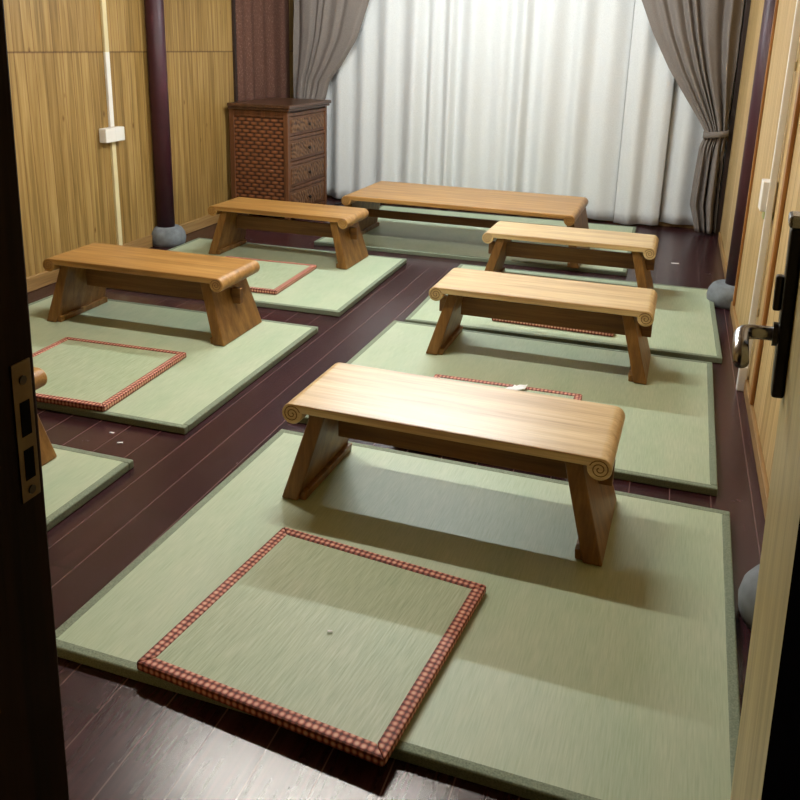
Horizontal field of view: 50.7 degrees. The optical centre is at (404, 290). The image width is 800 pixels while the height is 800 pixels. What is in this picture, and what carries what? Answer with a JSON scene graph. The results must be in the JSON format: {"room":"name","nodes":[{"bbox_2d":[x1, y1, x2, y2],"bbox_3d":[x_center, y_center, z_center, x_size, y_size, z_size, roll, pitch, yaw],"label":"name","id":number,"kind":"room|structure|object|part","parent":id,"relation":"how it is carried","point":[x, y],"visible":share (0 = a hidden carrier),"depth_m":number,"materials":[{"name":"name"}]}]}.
{"room":"traditional classroom","nodes":[
{"label":"traditional classroom","id":0,"kind":"room"},
{"bbox_2d":[3,0,293,276],"bbox_3d":[-1.855,-1.137,4.155,0.100,2.250,6.170,7,17,17],"label":"wall","id":1,"kind":"structure","parent":0,"point":[55,47],"depth_m":4.71,"materials":[{"name":"brown wood"}]},
{"bbox_2d":[99,0,124,244],"bbox_3d":[-1.626,-1.266,4.613,0.046,2.250,0.175,7,17,17],"label":"cable conduit","id":2,"kind":"object","parent":1,"relation":"attached to","point":[111,134],"visible":0.92,"depth_m":4.70,"materials":[{"name":"beige plastic"}]},
{"bbox_2d":[26,214,219,292],"bbox_3d":[-1.993,0.053,3.952,0.018,0.075,4.850,7,17,17],"label":"baseboard","id":3,"kind":"structure","parent":1,"relation":"attached to","point":[45,278],"depth_m":5.09,"materials":[{"name":"brown wood"}]},
{"bbox_2d":[231,0,237,101],"bbox_3d":[-1.196,-1.645,5.942,0.020,2.250,0.026,7,17,17],"label":"trim","id":4,"kind":"structure","parent":1,"relation":"attached to","point":[233,13],"depth_m":5.92,"materials":[{"name":"brown wood"}]},
{"bbox_2d":[28,197,764,799],"bbox_3d":[-0.183,0.160,4.000,3.900,0.060,6.310,7,17,17],"label":"floor","id":5,"kind":"structure","parent":0,"point":[125,738],"depth_m":2.30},
{"bbox_2d":[42,444,133,530],"bbox_3d":[-1.654,0.589,2.255,1.394,0.026,1.108,7,17,17],"label":"mat","id":6,"kind":"object","parent":5,"relation":"on","point":[75,476],"visible":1,"depth_m":2.45,"materials":[{"name":"fabric"}]},
{"bbox_2d":[34,367,56,465],"bbox_3d":[-1.521,0.361,2.484,0.883,0.289,0.350,7,17,17],"label":"table","id":7,"kind":"object","parent":6,"relation":"on","point":[48,453],"visible":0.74,"depth_m":2.51,"materials":[{"name":"brown wood"}]},
{"bbox_3d":[-1.158,0.415,2.378,0.119,0.263,0.350,7,17,17],"label":"leg","id":8,"kind":"part","parent":7,"relation":"part of","materials":[{"name":"brown wood"}]},
{"bbox_3d":[-1.654,0.589,2.255,1.354,0.025,1.068,7,17,17],"label":"reed panel","id":9,"kind":"part","parent":6,"relation":"part of","materials":[{"name":"green wicker"}]},
{"bbox_2d":[144,0,185,247],"bbox_3d":[-1.455,-1.374,4.997,0.220,2.250,0.220,7,17,17],"label":"wooden column","id":10,"kind":"structure","parent":5,"relation":"on","point":[167,234],"depth_m":5.08,"materials":[{"name":"paint"}]},
{"bbox_2d":[28,295,317,433],"bbox_3d":[-1.218,0.240,3.479,1.394,0.026,1.108,7,17,17],"label":"mat","id":11,"kind":"object","parent":5,"relation":"on","point":[184,395],"visible":0.67,"depth_m":3.47,"materials":[{"name":"fabric"}]},
{"bbox_2d":[33,337,185,411],"bbox_3d":[-1.214,0.301,3.190,0.556,0.021,0.556,6,17,14],"label":"floor cushion","id":12,"kind":"object","parent":11,"relation":"on","point":[94,375],"visible":0.91,"depth_m":3.18,"materials":[{"name":"green wicker"}]},
{"bbox_2d":[43,243,261,345],"bbox_3d":[-1.115,-0.001,3.749,0.883,0.289,0.350,7,17,16],"label":"table","id":13,"kind":"object","parent":11,"relation":"on","point":[85,273],"visible":1,"depth_m":3.69,"materials":[{"name":"brown wood"}]},
{"bbox_3d":[-1.479,-0.031,3.861,0.119,0.263,0.350,7,17,16],"label":"leg","id":14,"kind":"part","parent":13,"relation":"part of","materials":[{"name":"brown wood"}]},
{"bbox_3d":[-1.114,-0.029,3.740,0.683,0.080,0.025,7,17,16],"label":"rail","id":15,"kind":"part","parent":13,"relation":"part of","materials":[{"name":"brown wood"}]},
{"bbox_3d":[-0.751,0.054,3.644,0.119,0.263,0.350,7,17,16],"label":"leg","id":16,"kind":"part","parent":13,"relation":"part of","materials":[{"name":"brown wood"}]},
{"bbox_2d":[111,238,406,316],"bbox_3d":[-0.814,-0.109,4.701,1.394,0.026,1.108,6,17,16],"label":"mat","id":17,"kind":"object","parent":5,"relation":"on","point":[330,290],"visible":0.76,"depth_m":4.60,"materials":[{"name":"fabric"}]},
{"bbox_2d":[226,256,316,294],"bbox_3d":[-0.835,-0.092,4.557,0.556,0.021,0.556,6,17,14],"label":"floor cushion","id":18,"kind":"object","parent":17,"relation":"on","point":[272,277],"visible":0.52,"depth_m":4.52,"materials":[{"name":"green wicker"}]},
{"bbox_3d":[-0.835,-0.093,4.556,0.506,0.016,0.506,6,17,14],"label":"reed panel","id":19,"kind":"part","parent":18,"relation":"part of","materials":[{"name":"green wicker"}]},
{"bbox_2d":[208,197,368,269],"bbox_3d":[-0.684,-0.353,4.982,0.883,0.289,0.350,7,17,17],"label":"table","id":20,"kind":"object","parent":17,"relation":"on","point":[234,219],"visible":1,"depth_m":4.93,"materials":[{"name":"brown wood"}]},
{"bbox_3d":[-1.046,-0.384,5.099,0.119,0.263,0.350,7,17,17],"label":"leg","id":21,"kind":"part","parent":20,"relation":"part of","materials":[{"name":"brown wood"}]},
{"bbox_3d":[-0.683,-0.381,4.974,0.683,0.080,0.025,7,17,17],"label":"rail","id":22,"kind":"part","parent":20,"relation":"part of","materials":[{"name":"brown wood"}]},
{"bbox_3d":[-0.322,-0.296,4.873,0.119,0.263,0.350,7,17,17],"label":"leg","id":23,"kind":"part","parent":20,"relation":"part of","materials":[{"name":"brown wood"}]},
{"bbox_2d":[227,97,330,218],"bbox_3d":[-0.904,-0.980,6.233,0.476,0.824,0.742,7,17,17],"label":"base cabinet","id":24,"kind":"object","parent":5,"relation":"on","point":[278,145],"visible":0.86,"depth_m":5.95,"materials":[{"name":"brown wood"}]},
{"bbox_3d":[-1.015,-0.903,5.941,0.384,0.637,0.022,7,17,17],"label":"rattan panel","id":25,"kind":"part","parent":24,"relation":"part of","materials":[{"name":"brown wicker"}]},
{"bbox_3d":[-0.712,-1.210,6.104,0.024,0.130,0.614,7,17,17],"label":"drawer","id":26,"kind":"part","parent":24,"relation":"part of","materials":[{"name":"brown wood"}]},
{"bbox_3d":[-0.717,-1.047,6.152,0.024,0.146,0.614,7,17,17],"label":"drawer","id":27,"kind":"part","parent":24,"relation":"part of","materials":[{"name":"brown wood"}]},
{"bbox_3d":[-0.722,-0.876,6.202,0.024,0.146,0.614,7,17,17],"label":"drawer","id":28,"kind":"part","parent":24,"relation":"part of","materials":[{"name":"brown wood"}]},
{"bbox_3d":[-0.727,-0.702,6.253,0.024,0.154,0.614,7,17,17],"label":"drawer","id":29,"kind":"part","parent":24,"relation":"part of","materials":[{"name":"brown wood"}]},
{"bbox_3d":[-0.699,-1.210,6.099,0.008,0.092,0.570,7,17,17],"label":"carved panel","id":30,"kind":"part","parent":24,"relation":"part of","materials":[{"name":"brown wood"}]},
{"bbox_3d":[-0.704,-1.047,6.147,0.008,0.108,0.570,7,17,17],"label":"carved panel","id":31,"kind":"part","parent":24,"relation":"part of","materials":[{"name":"brown wood"}]},
{"bbox_3d":[-0.708,-0.876,6.198,0.008,0.108,0.570,7,17,17],"label":"carved panel","id":32,"kind":"part","parent":24,"relation":"part of","materials":[{"name":"brown wood"}]},
{"bbox_3d":[-0.713,-0.701,6.249,0.008,0.116,0.570,7,17,17],"label":"carved panel","id":33,"kind":"part","parent":24,"relation":"part of","materials":[{"name":"brown wood"}]},
{"bbox_2d":[55,429,740,799],"bbox_3d":[0.071,0.691,2.073,1.394,0.026,1.108,7,17,18],"label":"mat","id":34,"kind":"object","parent":5,"relation":"on","point":[570,678],"visible":0.75,"depth_m":1.91,"materials":[{"name":"fabric"}]},
{"bbox_2d":[137,527,485,766],"bbox_3d":[-0.175,0.728,1.842,0.556,0.021,0.556,9,18,23],"label":"floor cushion","id":35,"kind":"object","parent":34,"relation":"on","point":[260,645],"visible":1,"depth_m":1.78,"materials":[{"name":"green wicker"}]},
{"bbox_2d":[282,363,624,565],"bbox_3d":[0.134,0.448,2.344,0.883,0.289,0.350,7,17,18],"label":"table","id":36,"kind":"object","parent":34,"relation":"on","point":[577,441],"visible":1,"depth_m":2.27,"materials":[{"name":"brown wood"}]},
{"bbox_3d":[-0.227,0.416,2.467,0.119,0.263,0.350,7,17,18],"label":"leg","id":37,"kind":"part","parent":36,"relation":"part of","materials":[{"name":"brown wood"}]},
{"bbox_3d":[0.135,0.420,2.336,0.683,0.080,0.025,7,17,18],"label":"rail","id":38,"kind":"part","parent":36,"relation":"part of","materials":[{"name":"brown wood"}]},
{"bbox_3d":[0.493,0.506,2.229,0.119,0.263,0.350,7,17,18],"label":"leg","id":39,"kind":"part","parent":36,"relation":"part of","materials":[{"name":"brown wood"}]},
{"bbox_2d":[314,205,635,275],"bbox_3d":[0.547,-0.378,5.742,1.940,0.026,1.360,6,17,16],"label":"mat","id":40,"kind":"object","parent":5,"relation":"on","point":[449,241],"visible":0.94,"depth_m":5.51,"materials":[{"name":"fabric"}]},
{"bbox_2d":[341,181,589,268],"bbox_3d":[0.389,-0.446,5.362,1.544,0.312,0.658,7,17,17],"label":"table","id":41,"kind":"object","parent":40,"relation":"on","point":[572,209],"visible":0.82,"depth_m":5.29,"materials":[{"name":"brown wood"}]},
{"bbox_3d":[-0.287,-0.515,5.577,0.102,0.285,0.634,7,17,17],"label":"leg","id":42,"kind":"part","parent":41,"relation":"part of","materials":[{"name":"brown wood"}]},
{"bbox_3d":[0.389,-0.441,5.364,1.346,0.050,0.025,7,17,17],"label":"rail","id":43,"kind":"part","parent":41,"relation":"part of","materials":[{"name":"brown wood"}]},
{"bbox_3d":[1.064,-0.352,5.154,0.102,0.285,0.634,7,17,17],"label":"leg","id":44,"kind":"part","parent":41,"relation":"part of","materials":[{"name":"brown wood"}]},
{"bbox_2d":[298,320,717,495],"bbox_3d":[0.435,0.370,3.194,1.394,0.026,1.108,7,17,17],"label":"mat","id":45,"kind":"object","parent":5,"relation":"on","point":[668,437],"visible":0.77,"depth_m":3.26,"materials":[{"name":"fabric"}]},
{"bbox_2d":[434,374,581,399],"bbox_3d":[0.301,0.428,2.901,0.556,0.021,0.556,6,17,16],"label":"floor cushion","id":46,"kind":"object","parent":45,"relation":"on","point":[575,396],"visible":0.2,"depth_m":3.12,"materials":[{"name":"red fabric"}]},
{"bbox_2d":[505,385,526,389],"bbox_3d":[0.400,0.356,3.084,0.137,0.013,0.037,-6,18,-24],"label":"tissue","id":47,"kind":"object","parent":46,"relation":"on","point":[514,387],"visible":0.59,"depth_m":3.09,"materials":[{"name":"white paper"}]},
{"bbox_2d":[426,268,657,384],"bbox_3d":[0.565,0.126,3.479,0.883,0.289,0.350,7,17,17],"label":"table","id":48,"kind":"object","parent":45,"relation":"on","point":[628,311],"visible":1,"depth_m":3.42,"materials":[{"name":"brown wood"}]},
{"bbox_3d":[0.202,0.095,3.595,0.119,0.263,0.350,7,17,17],"label":"leg","id":49,"kind":"part","parent":48,"relation":"part of","materials":[{"name":"brown wood"}]},
{"bbox_3d":[0.566,0.098,3.470,0.683,0.080,0.025,7,17,17],"label":"rail","id":50,"kind":"part","parent":48,"relation":"part of","materials":[{"name":"brown wood"}]},
{"bbox_3d":[0.927,0.182,3.369,0.119,0.263,0.350,7,17,17],"label":"leg","id":51,"kind":"part","parent":48,"relation":"part of","materials":[{"name":"brown wood"}]},
{"bbox_2d":[405,264,721,363],"bbox_3d":[0.828,0.073,4.239,1.394,0.026,1.108,6,17,16],"label":"mat","id":52,"kind":"object","parent":5,"relation":"on","point":[684,326],"visible":0.5,"depth_m":3.90,"materials":[{"name":"fabric"}]},
{"bbox_2d":[492,318,613,336],"bbox_3d":[0.760,0.091,4.090,0.556,0.021,0.556,7,17,19],"label":"floor cushion","id":53,"kind":"object","parent":52,"relation":"on","point":[498,320],"visible":0.14,"depth_m":3.83,"materials":[{"name":"red fabric"}]},
{"bbox_2d":[482,221,658,288],"bbox_3d":[0.874,-0.163,4.489,0.883,0.289,0.350,7,17,17],"label":"table","id":54,"kind":"object","parent":52,"relation":"on","point":[643,247],"visible":0.96,"depth_m":4.43,"materials":[{"name":"brown wood"}]},
{"bbox_3d":[0.511,-0.195,4.606,0.119,0.263,0.350,7,17,17],"label":"leg","id":55,"kind":"part","parent":54,"relation":"part of","materials":[{"name":"brown wood"}]},
{"bbox_3d":[0.875,-0.192,4.481,0.683,0.080,0.025,7,17,17],"label":"rail","id":56,"kind":"part","parent":54,"relation":"part of","materials":[{"name":"brown wood"}]},
{"bbox_3d":[1.236,-0.107,4.379,0.119,0.263,0.350,7,17,17],"label":"leg","id":57,"kind":"part","parent":54,"relation":"part of","materials":[{"name":"brown wood"}]},
{"bbox_2d":[707,0,775,309],"bbox_3d":[1.705,-1.008,4.058,0.220,2.250,0.220,7,17,17],"label":"wooden column","id":58,"kind":"structure","parent":5,"relation":"on","point":[720,292],"depth_m":4.14,"materials":[{"name":"paint"}]},
{"bbox_2d":[738,564,759,630],"bbox_3d":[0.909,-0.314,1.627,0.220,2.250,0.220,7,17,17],"label":"column base","id":59,"kind":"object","parent":5,"relation":"on","point":[747,590],"depth_m":1.92,"materials":[{"name":"paint"}]},
{"bbox_2d":[614,0,745,217],"bbox_3d":[0.735,-1.733,6.424,3.600,2.250,0.100,7,17,17],"label":"wall","id":60,"kind":"structure","parent":0,"point":[745,0],"depth_m":6.13,"materials":[{"name":"paint"}]},
{"bbox_2d":[327,195,693,228],"bbox_3d":[0.682,-0.658,6.664,3.400,0.050,0.055,7,17,17],"label":"baseboard","id":61,"kind":"structure","parent":60,"relation":"attached to","point":[659,223],"depth_m":6.26,"materials":[{"name":"brown wood"}]},
{"bbox_2d":[720,0,799,487],"bbox_3d":[1.476,-0.748,3.154,0.100,2.250,6.170,7,17,17],"label":"wall","id":62,"kind":"structure","parent":0,"point":[766,407],"depth_m":3.50,"materials":[{"name":"brown wood"}]},
{"bbox_2d":[715,0,750,234],"bbox_3d":[2.270,-1.487,5.736,0.030,2.250,0.070,7,17,17],"label":"trim","id":63,"kind":"structure","parent":62,"relation":"attached to","point":[748,2],"depth_m":5.79,"materials":[{"name":"brown wood"}]},
{"bbox_2d":[718,232,768,518],"bbox_3d":[1.342,0.343,3.330,0.014,0.050,5.600,7,17,17],"label":"baseboard","id":64,"kind":"structure","parent":62,"relation":"attached to","point":[759,460],"depth_m":2.83,"materials":[{"name":"brown wood"}]},
{"bbox_2d":[732,0,778,305],"bbox_3d":[1.664,-0.984,3.884,0.012,2.200,0.025,7,17,17],"label":"trim","id":65,"kind":"structure","parent":62,"relation":"attached to","point":[777,1],"depth_m":3.97,"materials":[{"name":"brown wood"}]},
{"bbox_2d":[736,0,799,390],"bbox_3d":[1.343,-0.704,2.991,0.050,2.250,0.103,7,17,17],"label":"cable conduit","id":66,"kind":"object","parent":62,"relation":"attached to","point":[769,187],"visible":0.88,"depth_m":3.06,"materials":[{"name":"white plastic"}]},
{"bbox_2d":[736,367,747,390],"bbox_3d":[1.305,0.336,3.264,0.032,0.100,0.036,7,17,17],"label":"socket","id":67,"kind":"object","parent":66,"relation":"attached to","point":[742,376],"depth_m":3.25,"materials":[{"name":"white plastic"}]},
{"bbox_2d":[749,71,799,404],"bbox_3d":[1.276,-0.653,2.724,0.014,2.200,0.050,7,17,17],"label":"trim","id":68,"kind":"structure","parent":62,"relation":"attached to","point":[796,111],"depth_m":2.84,"materials":[{"name":"brown wood"}]},
{"bbox_3d":[0.697,-2.711,5.918,3.360,0.028,0.028,7,17,17],"label":"curtain rod","id":69,"kind":"object","parent":62,"relation":"attached to","visible":0},
{"bbox_2d":[235,0,289,100],"bbox_3d":[-1.045,-1.752,6.369,0.025,2.160,0.860,7,17,17],"label":"curtain","id":70,"kind":"object","parent":69,"relation":"hanging from","point":[262,26],"visible":0.46,"depth_m":6.31,"materials":[{"name":"fabric"}]},
{"bbox_2d":[293,0,368,99],"bbox_3d":[-0.467,-1.763,6.484,0.848,2.172,0.124,7,17,17],"label":"drape","id":71,"kind":"object","parent":69,"relation":"hanging from","point":[325,32],"visible":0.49,"depth_m":6.50,"materials":[{"name":"grey fabric"}]},
{"bbox_2d":[325,0,634,220],"bbox_3d":[0.409,-1.696,6.351,2.470,2.178,0.097,7,17,17],"label":"curtain","id":72,"kind":"object","parent":69,"relation":"hanging from","point":[528,96],"visible":0.81,"depth_m":6.36,"materials":[{"name":"fabric"}]},
{"bbox_2d":[613,0,674,224],"bbox_3d":[1.737,-1.535,5.936,0.322,2.180,0.060,7,17,17],"label":"curtain","id":73,"kind":"object","parent":69,"relation":"hanging from","point":[650,82],"visible":0.89,"depth_m":6.04,"materials":[{"name":"fabric"}]},
{"bbox_2d":[642,0,743,233],"bbox_3d":[1.810,-1.499,5.806,0.890,2.172,0.136,7,17,17],"label":"drape","id":74,"kind":"object","parent":69,"relation":"hanging from","point":[698,40],"visible":1,"depth_m":5.75,"materials":[{"name":"grey fabric"}]},
{"bbox_2d":[659,0,744,224],"bbox_3d":[2.092,-1.512,5.866,0.390,2.166,0.062,7,17,17],"label":"curtain","id":75,"kind":"object","parent":69,"relation":"hanging from","point":[686,131],"visible":0.34,"depth_m":6.06,"materials":[{"name":"fabric"}]},
{"bbox_3d":[-1.114,-0.152,0.885,3.600,2.250,0.120,7,17,17],"label":"wall","id":76,"kind":"structure","parent":0,"visible":0},
{"bbox_2d":[0,0,68,799],"bbox_3d":[-0.381,0.049,0.681,0.116,2.020,0.150,7,17,17],"label":"door frame","id":77,"kind":"structure","parent":76,"relation":"attached to","point":[33,766],"depth_m":0.77,"materials":[{"name":"brown wood"}]},
{"bbox_3d":[-0.337,0.125,0.750,0.006,0.133,0.023,7,17,17],"label":"strike plate","id":78,"kind":"part","parent":77,"relation":"part of","materials":[{"name":"metal"}]},
{"bbox_2d":[730,211,799,799],"bbox_3d":[0.410,0.012,0.835,0.140,1.955,0.615,8,18,21],"label":"door","id":79,"kind":"structure","parent":76,"relation":"in","point":[783,506],"depth_m":1.04,"materials":[{"name":"brown wood"}]},
{"bbox_3d":[0.450,0.070,1.084,0.054,0.031,0.104,6,17,21],"label":"lever handle","id":80,"kind":"part","parent":79,"relation":"part of","materials":[{"name":"metal"}]},
{"bbox_3d":[0.498,0.028,1.100,0.016,0.228,0.040,6,17,21],"label":"lock plate","id":81,"kind":"part","parent":79,"relation":"part of","materials":[{"name":"black metal"}]},
{"bbox_2d":[761,518,799,799],"bbox_3d":[0.278,0.126,0.483,0.138,2.020,0.150,7,17,17],"label":"trim","id":82,"kind":"structure","parent":76,"relation":"attached to","point":[781,781],"depth_m":0.56,"materials":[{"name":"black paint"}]}
]}

